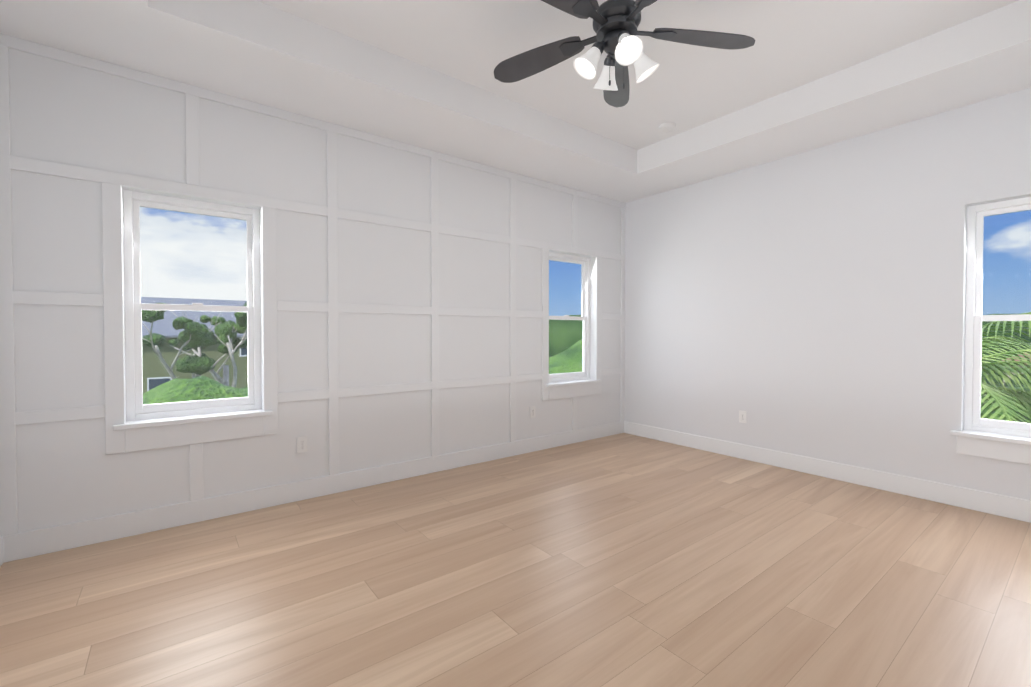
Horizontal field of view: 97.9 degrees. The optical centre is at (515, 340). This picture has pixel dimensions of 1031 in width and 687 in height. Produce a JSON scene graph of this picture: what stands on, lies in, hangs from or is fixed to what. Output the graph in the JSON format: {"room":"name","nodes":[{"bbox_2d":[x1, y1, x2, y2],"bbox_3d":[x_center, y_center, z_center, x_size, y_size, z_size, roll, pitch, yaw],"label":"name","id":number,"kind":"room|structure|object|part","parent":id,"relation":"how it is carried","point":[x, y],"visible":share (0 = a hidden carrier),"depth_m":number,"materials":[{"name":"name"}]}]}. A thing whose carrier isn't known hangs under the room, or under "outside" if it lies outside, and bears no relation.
{"room":"empty bedroom","nodes":[
{"label":"empty bedroom","id":0,"kind":"room"},
{"bbox_2d":[142,299,246,387],"bbox_3d":[-10.828,1.505,14.911,3.775,5.608,3.415,-1,1,-37],"label":"trunk","id":1,"kind":"object","parent":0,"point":[214,373],"depth_m":15.36,"materials":[{"name":"grey plant"}]},
{"bbox_2d":[142,302,246,374],"bbox_3d":[-10.516,-0.065,15.341,3.647,2.483,4.087,-1,1,-37],"label":"tree","id":2,"kind":"object","parent":1,"relation":"attached to","point":[192,330],"depth_m":14.64,"materials":[{"name":"green plant"}]},
{"bbox_2d":[142,337,247,392],"bbox_3d":[-20.077,1.774,29.992,22.000,4.450,11.000,-1,1,-37],"label":"wall","id":3,"kind":"structure","parent":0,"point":[243,375],"depth_m":24.47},
{"bbox_2d":[141,297,246,337],"bbox_3d":[-20.077,-1.466,29.937,23.000,2.470,12.000,-1,1,-37],"label":"house roof","id":4,"kind":"structure","parent":3,"relation":"on","point":[165,327],"depth_m":27.08,"materials":[{"name":"grey"}]},
{"bbox_2d":[147,338,247,390],"bbox_3d":[-15.249,1.617,26.727,10.340,3.515,0.050,-1,1,-37],"label":"window","id":5,"kind":"structure","parent":3,"relation":"attached to","point":[171,378],"depth_m":23.91,"materials":[{"name":"white"}]},
{"bbox_3d":[-15.258,1.616,26.739,10.200,3.375,0.020,-1,1,-37],"label":"window glass of the house","id":6,"kind":"part","parent":5,"relation":"part of","materials":[{"name":"clear glass"}]},
{"bbox_2d":[9,48,620,532],"bbox_3d":[-0.757,-0.362,3.938,5.440,3.000,0.200,-1,1,-37],"label":"wall","id":7,"kind":"structure","parent":0,"point":[79,116],"depth_m":3.21,"materials":[{"name":"paint"}]},
{"bbox_2d":[0,537,3,566],"bbox_3d":[-1.478,1.121,0.770,0.015,0.140,3.960,-1,1,-37],"label":"baseboard","id":8,"kind":"structure","parent":7,"relation":"attached to","point":[1,538],"depth_m":2.32,"materials":[{"name":"paint"}]},
{"bbox_2d":[113,190,272,430],"bbox_3d":[-2.050,-0.195,2.898,0.820,1.420,0.213,-1,1,-37],"label":"window","id":9,"kind":"structure","parent":7,"relation":"in","point":[129,197],"depth_m":2.87,"materials":[{"name":"white plastic"}]},
{"bbox_3d":[-2.101,-0.528,2.959,0.636,0.670,0.025,-1,1,-37],"label":"window sash","id":10,"kind":"part","parent":9,"relation":"part of","materials":[{"name":"white plastic"}]},
{"bbox_3d":[-2.078,0.103,2.940,0.636,0.690,0.040,-1,1,-37],"label":"window sash","id":11,"kind":"part","parent":9,"relation":"part of","materials":[{"name":"white plastic"}]},
{"bbox_3d":[-2.091,-0.208,2.952,0.616,1.291,0.035,-1,1,-37],"label":"glass","id":12,"kind":"part","parent":9,"relation":"part of","materials":[{"name":"clear glass"}]},
{"bbox_2d":[297,436,306,452],"bbox_3d":[-1.532,0.750,3.225,0.070,0.115,0.009,-1,1,-37],"label":"electrical outlet","id":13,"kind":"object","parent":7,"relation":"attached to","point":[301,444],"visible":1,"depth_m":3.22,"materials":[{"name":"white plastic"}]},
{"bbox_2d":[0,33,625,562],"bbox_3d":[-0.691,-0.236,3.853,5.040,2.750,0.019,-1,1,-37],"label":"batten","id":14,"kind":"object","parent":7,"relation":"attached to","point":[196,507],"visible":0.85,"depth_m":3.03,"materials":[{"name":"paint"}]},
{"bbox_2d":[530,406,534,417],"bbox_3d":[0.175,0.728,4.532,0.070,0.115,0.009,-1,1,-37],"label":"electrical outlet","id":15,"kind":"object","parent":7,"relation":"attached to","point":[532,412],"visible":1,"depth_m":4.53,"materials":[{"name":"white plastic"}]},
{"bbox_2d":[545,252,600,387],"bbox_3d":[0.586,-0.229,4.917,0.820,1.420,0.213,-1,1,-37],"label":"window","id":16,"kind":"structure","parent":7,"relation":"in","point":[586,260],"depth_m":5.08,"materials":[{"name":"white plastic"}]},
{"bbox_3d":[0.535,-0.562,4.978,0.636,0.670,0.025,-1,1,-37],"label":"window sash","id":17,"kind":"part","parent":16,"relation":"part of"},
{"bbox_3d":[0.558,0.069,4.959,0.636,0.690,0.040,-1,1,-37],"label":"window sash","id":18,"kind":"part","parent":16,"relation":"part of","materials":[{"name":"white plastic"}]},
{"bbox_2d":[0,433,1030,686],"bbox_3d":[0.520,1.226,2.297,5.440,0.120,4.400,-1,1,-37],"label":"floor","id":19,"kind":"structure","parent":0,"point":[622,559],"depth_m":2.11,"materials":[{"name":"brown wood"}]},
{"bbox_2d":[0,0,1030,202],"bbox_3d":[0.520,-1.774,2.247,5.440,0.380,4.400,-1,1,-37],"label":"ceiling","id":20,"kind":"structure","parent":0,"point":[799,76],"depth_m":2.84,"materials":[{"name":"paint"}]},
{"bbox_2d":[494,0,754,106],"bbox_3d":[0.473,-1.530,2.195,1.344,0.565,1.376,-1,1,-37],"label":"ceiling fan","id":21,"kind":"object","parent":20,"relation":"hanging from","point":[616,39],"visible":1,"depth_m":2.25,"materials":[{"name":"grey metal"}]},
{"bbox_3d":[0.113,-1.534,2.470,0.540,0.055,0.158,1,1,31],"label":"blade","id":22,"kind":"part","parent":21,"relation":"part of","materials":[{"name":"black wood"}]},
{"bbox_3d":[0.163,-1.525,1.938,0.540,0.055,0.158,-1,1,-41],"label":"blade","id":23,"kind":"part","parent":21,"relation":"part of","materials":[{"name":"black wood"}]},
{"bbox_3d":[0.371,-1.388,2.224,0.132,0.112,0.132,33,-3,-7],"label":"lamp shade","id":24,"kind":"part","parent":21,"relation":"part of","materials":[{"name":"white glass"}]},
{"bbox_3d":[0.374,-1.393,2.224,0.060,0.096,0.060,33,-3,-7],"label":"bulb","id":25,"kind":"part","parent":21,"relation":"part of","materials":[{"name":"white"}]},
{"bbox_2d":[591,42,603,55],"bbox_3d":[0.408,-1.446,2.228,0.060,0.038,0.060,33,-3,-7],"label":"socket","id":26,"kind":"object","parent":21,"relation":"attached to","point":[597,46],"depth_m":2.20,"materials":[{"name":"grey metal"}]},
{"bbox_3d":[0.486,-1.390,2.374,0.132,0.112,0.132,0,34,-7],"label":"lamp shade","id":27,"kind":"part","parent":21,"relation":"part of","materials":[{"name":"white glass"}]},
{"bbox_2d":[604,57,615,65],"bbox_3d":[0.491,-1.448,2.335,0.060,0.038,0.060,0,34,-7],"label":"socket","id":28,"kind":"object","parent":21,"relation":"attached to","point":[612,61],"depth_m":2.32,"materials":[{"name":"grey metal"}]},
{"bbox_3d":[0.603,-1.538,2.682,0.158,0.055,0.540,0,1,13],"label":"blade","id":29,"kind":"part","parent":21,"relation":"part of","materials":[{"name":"black wood"}]},
{"bbox_3d":[0.504,-1.661,2.236,0.236,0.306,0.236,-1,1,-37],"label":"motor","id":30,"kind":"part","parent":21,"relation":"part of","materials":[{"name":"grey metal"}]},
{"bbox_2d":[617,30,629,43],"bbox_3d":[0.516,-1.444,2.145,0.060,0.038,0.060,0,-32,-7],"label":"socket","id":31,"kind":"object","parent":21,"relation":"attached to","point":[622,32],"depth_m":2.12,"materials":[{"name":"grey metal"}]},
{"bbox_3d":[0.521,-1.391,2.111,0.060,0.096,0.060,0,-32,-7],"label":"bulb","id":32,"kind":"part","parent":21,"relation":"part of","materials":[{"name":"white glass"}]},
{"bbox_3d":[0.521,-1.386,2.108,0.132,0.112,0.132,0,-32,-7],"label":"lamp shade","id":33,"kind":"part","parent":21,"relation":"part of","materials":[{"name":"white glass"}]},
{"bbox_3d":[0.685,-1.523,1.822,0.158,0.055,0.540,0,1,-23],"label":"blade","id":34,"kind":"part","parent":21,"relation":"part of","materials":[{"name":"black wood"}]},
{"bbox_3d":[0.636,-1.389,2.258,0.132,0.112,0.132,-33,5,-6],"label":"lamp shade","id":35,"kind":"part","parent":21,"relation":"part of","materials":[{"name":"white glass"}]},
{"bbox_3d":[0.956,-1.531,2.282,0.540,0.055,0.158,0,1,-5],"label":"blade","id":36,"kind":"part","parent":21,"relation":"part of","materials":[{"name":"black wood"}]},
{"bbox_2d":[659,122,675,132],"bbox_3d":[1.304,-1.822,3.854,0.136,0.038,0.136,-1,1,-37],"label":"smoke detector","id":37,"kind":"object","parent":20,"relation":"attached to","point":[666,127],"visible":1,"depth_m":3.82,"materials":[{"name":"white plastic"}]},
{"bbox_2d":[625,87,1030,499],"bbox_3d":[2.600,-0.361,3.864,0.200,3.000,4.000,-1,1,-37],"label":"wall","id":38,"kind":"structure","parent":0,"point":[811,303],"depth_m":3.69,"materials":[{"name":"paint"}]},
{"bbox_2d":[739,410,745,422],"bbox_3d":[2.164,0.732,4.279,0.009,0.115,0.070,-1,1,-37],"label":"electrical outlet","id":39,"kind":"object","parent":38,"relation":"attached to","point":[742,416],"visible":1,"depth_m":4.28,"materials":[{"name":"white plastic"}]},
{"bbox_2d":[624,421,1030,522],"bbox_3d":[2.511,1.070,3.825,0.019,0.140,3.960,-1,1,-37],"label":"baseboard","id":40,"kind":"structure","parent":38,"relation":"attached to","point":[995,504],"depth_m":3.55,"materials":[{"name":"paint"}]},
{"bbox_2d":[950,197,1030,464],"bbox_3d":[3.353,-0.069,2.820,0.210,1.710,0.860,-1,1,-37],"label":"window","id":41,"kind":"structure","parent":38,"relation":"in","point":[972,211],"depth_m":3.08,"materials":[{"name":"white plastic"}]},
{"bbox_3d":[3.388,0.208,2.852,0.040,0.772,0.676,-1,1,-37],"label":"window sash","id":42,"kind":"part","parent":41,"relation":"part of","materials":[{"name":"white plastic"}]},
{"bbox_3d":[3.418,-0.505,2.863,0.025,0.753,0.676,-1,1,-37],"label":"window sash","id":43,"kind":"part","parent":41,"relation":"part of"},
{"bbox_3d":[3.405,-0.144,2.859,0.035,1.456,0.656,-1,1,-37],"label":"glass","id":44,"kind":"part","parent":41,"relation":"part of","materials":[{"name":"clear glass"}]},
{"label":"outside","id":45,"kind":"structure","parent":0,"visible":0},
{"bbox_2d":[982,372,1002,396],"bbox_3d":[-2.697,4.564,2.409,320.000,0.200,320.000,-1,1,-37],"label":"ground","id":46,"kind":"structure","parent":45,"point":[988,382],"depth_m":41.31,"materials":[{"name":"green plant"}]},
{"bbox_2d":[549,314,1030,370],"bbox_3d":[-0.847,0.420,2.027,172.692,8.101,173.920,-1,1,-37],"label":"tree","id":47,"kind":"object","parent":46,"relation":"on","point":[560,328],"depth_m":76.32,"materials":[{"name":"green plant"}]},
{"bbox_2d":[1003,365,1028,383],"bbox_3d":[45.908,2.935,36.779,7.000,1.900,7.500,-1,1,-37],"label":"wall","id":48,"kind":"structure","parent":46,"relation":"on","point":[1013,373],"depth_m":37.20,"materials":[{"name":"beige"}]},
{"bbox_2d":[1002,352,1030,364],"bbox_3d":[45.908,1.235,36.751,8.000,1.500,8.500,-1,1,-37],"label":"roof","id":49,"kind":"structure","parent":48,"relation":"on","point":[1020,356],"depth_m":37.41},
{"bbox_2d":[1002,373,1030,387],"bbox_3d":[28.689,1.784,26.356,22.903,6.900,22.481,-1,1,-37],"label":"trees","id":50,"kind":"object","parent":46,"relation":"on","point":[1022,385],"depth_m":19.98,"materials":[{"name":"green plant"}]},
{"bbox_3d":[5.525,2.459,6.328,0.543,3.922,0.559,-1,1,-37],"label":"trunk","id":51,"kind":"object","parent":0,"visible":0},
{"bbox_2d":[980,312,1030,422],"bbox_3d":[5.617,1.290,6.180,4.447,3.271,4.229,-1,1,-37],"label":"fronds","id":52,"kind":"object","parent":51,"relation":"attached to","point":[992,372],"depth_m":5.41,"materials":[{"name":"green plant"}]},
{"bbox_3d":[2.285,3.531,16.299,4.020,1.413,3.420,-1,1,-37],"label":"trunks","id":53,"kind":"object","parent":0,"visible":0},
{"bbox_2d":[549,340,581,373],"bbox_3d":[1.938,2.251,15.585,10.306,4.409,9.460,-1,1,-37],"label":"canopy","id":54,"kind":"object","parent":53,"relation":"attached to","point":[561,366],"depth_m":17.70,"materials":[{"name":"green plant"}]},
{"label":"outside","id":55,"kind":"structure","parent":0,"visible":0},
{"bbox_2d":[143,375,247,404],"bbox_3d":[-7.452,2.171,11.002,6.541,2.739,4.778,-1,1,-37],"label":"bush","id":56,"kind":"object","parent":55,"point":[226,392],"depth_m":9.87,"materials":[{"name":"green plant"}]},
{"bbox_2d":[981,387,1030,422],"bbox_3d":[9.183,1.716,5.951,6.452,3.727,6.286,-1,1,-37],"label":"bush","id":57,"kind":"object","parent":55,"point":[999,414],"depth_m":7.59,"materials":[{"name":"green plant"}]}
]}

